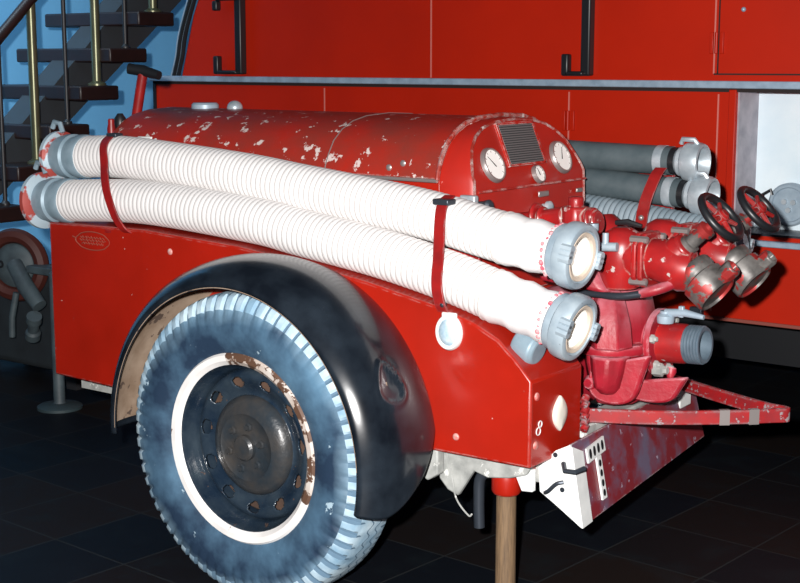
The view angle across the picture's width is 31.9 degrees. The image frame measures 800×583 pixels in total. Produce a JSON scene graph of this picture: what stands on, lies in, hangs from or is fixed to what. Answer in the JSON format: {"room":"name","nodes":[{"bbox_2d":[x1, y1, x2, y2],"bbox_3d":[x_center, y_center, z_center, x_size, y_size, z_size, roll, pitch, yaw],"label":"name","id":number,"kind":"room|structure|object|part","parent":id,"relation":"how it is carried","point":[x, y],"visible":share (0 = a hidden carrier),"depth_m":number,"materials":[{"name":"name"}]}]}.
{"room":"emergency services station","nodes":[
{"label":"emergency services station","id":0,"kind":"room"},
{"bbox_2d":[0,0,197,263],"bbox_3d":[-3.045,-1.454,6.399,0.150,3.400,12.000,7,12,36],"label":"wall","id":1,"kind":"structure","parent":0,"point":[160,45],"depth_m":7.93,"materials":[{"name":"blue paint"}]},
{"bbox_2d":[0,356,799,582],"bbox_3d":[-0.982,0.505,5.162,13.000,0.060,12.000,7,12,36],"label":"floor","id":2,"kind":"structure","parent":0,"point":[77,505],"depth_m":4.07,"materials":[{"name":"stone"}]},
{"bbox_2d":[0,228,83,389],"bbox_3d":[-1.514,0.041,5.794,0.690,0.648,0.515,7,12,36],"label":"machine","id":3,"kind":"object","parent":2,"relation":"on","point":[25,268],"visible":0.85,"depth_m":5.59,"materials":[{"name":"black paint"}]},
{"bbox_3d":[-1.534,0.092,5.567,0.052,0.184,0.028,2,10,15],"label":"drain handle","id":4,"kind":"part","parent":3,"relation":"part of","materials":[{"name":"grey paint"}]},
{"bbox_2d":[25,311,41,342],"bbox_3d":[-1.435,0.139,5.484,0.060,0.132,0.119,-4,10,-22],"label":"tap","id":5,"kind":"object","parent":3,"relation":"on","point":[33,318],"depth_m":5.46,"materials":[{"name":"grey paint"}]},
{"bbox_3d":[-1.361,-0.046,5.548,0.170,0.127,0.161,7,12,36],"label":"bracket arm","id":6,"kind":"part","parent":3,"relation":"part of","materials":[{"name":"grey paint"}]},
{"bbox_2d":[37,271,82,413],"bbox_3d":[-1.297,0.183,5.296,0.170,0.530,0.170,7,12,36],"label":"stand","id":7,"kind":"object","parent":2,"relation":"on","point":[59,405],"visible":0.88,"depth_m":5.30,"materials":[{"name":"grey metal"}]},
{"bbox_3d":[-1.297,0.175,5.295,0.052,0.512,0.051,7,12,36],"label":"post","id":8,"kind":"part","parent":7,"relation":"part of","materials":[{"name":"grey metal"}]},
{"bbox_3d":[-1.297,0.434,5.338,0.170,0.022,0.170,7,12,36],"label":"foot plate","id":9,"kind":"part","parent":7,"relation":"part of","materials":[{"name":"grey metal"}]},
{"bbox_2d":[0,0,180,222],"bbox_3d":[-1.557,-1.281,6.440,0.660,3.112,2.973,7,12,36],"label":"staircase","id":10,"kind":"structure","parent":2,"relation":"on","point":[109,36],"depth_m":6.31,"materials":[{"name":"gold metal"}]},
{"bbox_3d":[-1.372,-1.624,6.228,0.048,2.366,2.525,7,12,36],"label":"handrail","id":11,"kind":"part","parent":10,"relation":"part of","materials":[{"name":"brown wood"}]},
{"bbox_2d":[50,63,789,582],"bbox_3d":[-0.004,0.024,3.949,2.285,1.316,1.488,7,12,36],"label":"trailer","id":12,"kind":"object","parent":2,"relation":"on","point":[286,407],"visible":0.82,"depth_m":3.39,"materials":[{"name":"red paint"}]},
{"bbox_3d":[-0.856,-0.467,4.513,0.129,0.474,0.031,7,12,36],"label":"hand crank post","id":13,"kind":"part","parent":12,"relation":"part of","materials":[{"name":"red metal"}]},
{"bbox_3d":[-0.220,-0.298,4.060,1.235,0.443,0.536,7,12,36],"label":"engine casing","id":14,"kind":"part","parent":12,"relation":"part of","materials":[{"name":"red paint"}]},
{"bbox_2d":[19,160,600,360],"bbox_3d":[-0.336,-0.116,3.633,1.872,0.372,0.171,7,12,36],"label":"hose","id":15,"kind":"object","parent":12,"relation":"on","point":[564,323],"visible":0.98,"depth_m":3.44,"materials":[{"name":"white plastic"}]},
{"bbox_2d":[39,120,604,289],"bbox_3d":[-0.312,-0.256,3.656,1.832,0.334,0.167,7,12,36],"label":"hose","id":16,"kind":"object","parent":12,"relation":"attached to","point":[569,254],"visible":0.88,"depth_m":3.47,"materials":[{"name":"white plastic"}]},
{"bbox_2d":[113,100,537,182],"bbox_3d":[-0.227,-0.454,4.039,1.237,0.181,0.584,7,12,36],"label":"hood","id":17,"kind":"object","parent":12,"relation":"attached to","point":[390,146],"depth_m":3.75,"materials":[{"name":"red metal"}]},
{"bbox_3d":[0.071,0.399,3.379,0.070,0.108,0.030,7,12,36],"label":"shackle plate","id":18,"kind":"part","parent":12,"relation":"part of","materials":[{"name":"white metal"}]},
{"bbox_2d":[435,312,462,350],"bbox_3d":[0.111,0.093,3.243,0.072,0.090,0.019,7,12,36],"label":"lamp","id":19,"kind":"object","parent":12,"relation":"attached to","point":[448,325],"depth_m":3.24,"materials":[{"name":"white paint"}]},
{"bbox_3d":[0.306,-0.234,3.672,0.111,0.443,0.552,7,12,36],"label":"control panel","id":20,"kind":"part","parent":12,"relation":"part of","materials":[{"name":"red paint"}]},
{"bbox_2d":[491,466,535,496],"bbox_3d":[0.268,0.435,3.318,0.125,0.098,0.072,7,12,36],"label":"socket","id":21,"kind":"object","parent":12,"relation":"attached to","point":[506,481],"depth_m":3.28,"materials":[{"name":"red paint"}]},
{"bbox_2d":[494,121,546,167],"bbox_3d":[0.314,-0.384,3.635,0.053,0.112,0.182,7,12,36],"label":"vent grille","id":22,"kind":"object","parent":12,"relation":"attached to","point":[519,143],"depth_m":3.63,"materials":[{"name":"grey metal"}]},
{"bbox_3d":[0.376,-0.256,3.666,0.005,0.015,0.050,7,12,36],"label":"name plate","id":23,"kind":"part","parent":12,"relation":"part of","materials":[{"name":"grey metal"}]},
{"bbox_3d":[0.387,-0.224,3.669,0.031,0.029,0.028,7,12,36],"label":"panel knob","id":24,"kind":"part","parent":12,"relation":"part of","materials":[{"name":"metal"}]},
{"bbox_3d":[0.355,0.455,3.241,0.056,0.044,0.019,7,12,36],"label":"cheek handle","id":25,"kind":"part","parent":12,"relation":"part of","materials":[{"name":"grey metal"}]},
{"bbox_3d":[0.372,0.443,3.240,0.117,0.192,0.006,7,12,36],"label":"white cheek plate","id":26,"kind":"part","parent":12,"relation":"part of","materials":[{"name":"paint"}]},
{"bbox_3d":[0.422,0.447,3.234,0.036,0.189,0.052,7,12,36],"label":"white edge panel","id":27,"kind":"part","parent":12,"relation":"part of","materials":[{"name":"paint"}]},
{"bbox_3d":[0.497,0.004,3.333,0.173,0.029,0.028,7,12,36],"label":"hand lever","id":28,"kind":"part","parent":12,"relation":"part of","materials":[{"name":"black rubber"}]},
{"bbox_3d":[0.510,-0.120,3.599,0.254,0.164,0.120,7,12,36],"label":"priming tank","id":29,"kind":"part","parent":12,"relation":"part of","materials":[{"name":"red metal"}]},
{"bbox_3d":[0.551,0.124,3.508,0.158,0.300,0.221,7,12,36],"label":"pump casing","id":30,"kind":"part","parent":12,"relation":"part of","materials":[{"name":"red metal"}]},
{"bbox_3d":[0.547,-0.163,3.344,0.067,0.021,0.016,4,10,23],"label":"cock handle","id":31,"kind":"part","parent":12,"relation":"part of","materials":[{"name":"black metal"}]},
{"bbox_3d":[0.614,0.394,3.543,0.045,0.193,0.785,6,11,32],"label":"skid plate","id":32,"kind":"part","parent":12,"relation":"part of","materials":[{"name":"red metal"}]},
{"bbox_2d":[568,137,710,180],"bbox_3d":[0.218,-0.435,4.249,1.519,0.159,0.109,7,12,36],"label":"hose","id":33,"kind":"object","parent":12,"relation":"on","point":[685,161],"visible":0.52,"depth_m":3.87,"materials":[{"name":"grey rubber"}]},
{"bbox_2d":[584,168,719,214],"bbox_3d":[0.225,-0.344,4.240,1.557,0.160,0.109,7,12,36],"label":"hose","id":34,"kind":"object","parent":12,"relation":"on","point":[670,191],"visible":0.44,"depth_m":3.85,"materials":[{"name":"grey rubber"}]},
{"bbox_3d":[0.612,-0.006,3.279,0.104,0.046,0.037,0,9,-1],"label":"lever arm","id":35,"kind":"part","parent":12,"relation":"part of"},
{"bbox_2d":[585,194,754,252],"bbox_3d":[0.253,-0.240,4.205,1.663,0.194,0.144,7,12,36],"label":"hose","id":36,"kind":"object","parent":12,"relation":"on","point":[623,209],"visible":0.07,"depth_m":3.86,"materials":[{"name":"grey rubber"}]},
{"bbox_3d":[0.682,0.049,3.390,0.013,0.028,0.012,7,12,36],"label":"cock lever","id":37,"kind":"part","parent":12,"relation":"part of","materials":[{"name":"grey metal"}]},
{"bbox_3d":[0.704,-0.137,3.247,0.111,0.105,0.048,7,12,36],"label":"valve stem","id":38,"kind":"part","parent":12,"relation":"part of","materials":[{"name":"red metal"}]},
{"bbox_3d":[0.836,-0.166,3.421,0.111,0.105,0.048,7,12,36],"label":"valve stem","id":39,"kind":"part","parent":12,"relation":"part of","materials":[{"name":"red metal"}]},
{"bbox_2d":[149,0,799,367],"bbox_3d":[1.650,-0.766,5.457,5.220,2.350,2.250,7,12,36],"label":"fire engine","id":40,"kind":"object","parent":2,"relation":"on","point":[724,75],"visible":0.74,"depth_m":4.91,"materials":[{"name":"red metal"}]},
{"bbox_3d":[1.006,-0.680,4.598,5.220,0.024,0.042,7,12,36],"label":"rail","id":41,"kind":"part","parent":40,"relation":"part of","materials":[{"name":"metal"}]},
{"bbox_3d":[1.082,-0.418,4.580,0.026,0.480,0.016,7,12,36],"label":"locker frame","id":42,"kind":"part","parent":40,"relation":"part of","materials":[{"name":"red metal"}]},
{"bbox_3d":[2.088,-0.046,3.885,2.480,0.020,0.040,7,12,36],"label":"locker sill rail","id":43,"kind":"part","parent":40,"relation":"part of","materials":[{"name":"grey metal"}]},
{"bbox_3d":[1.528,-0.400,4.462,0.829,0.463,0.015,7,12,36],"label":"locker panel","id":44,"kind":"part","parent":40,"relation":"part of","materials":[{"name":"white metal"}]},
{"bbox_2d":[495,495,515,582],"bbox_3d":[0.254,0.615,3.359,0.050,0.310,0.050,7,12,36],"label":"prop","id":45,"kind":"object","parent":2,"relation":"on","point":[505,556],"visible":0.89,"depth_m":3.34,"materials":[{"name":"brown wood"}]}
]}

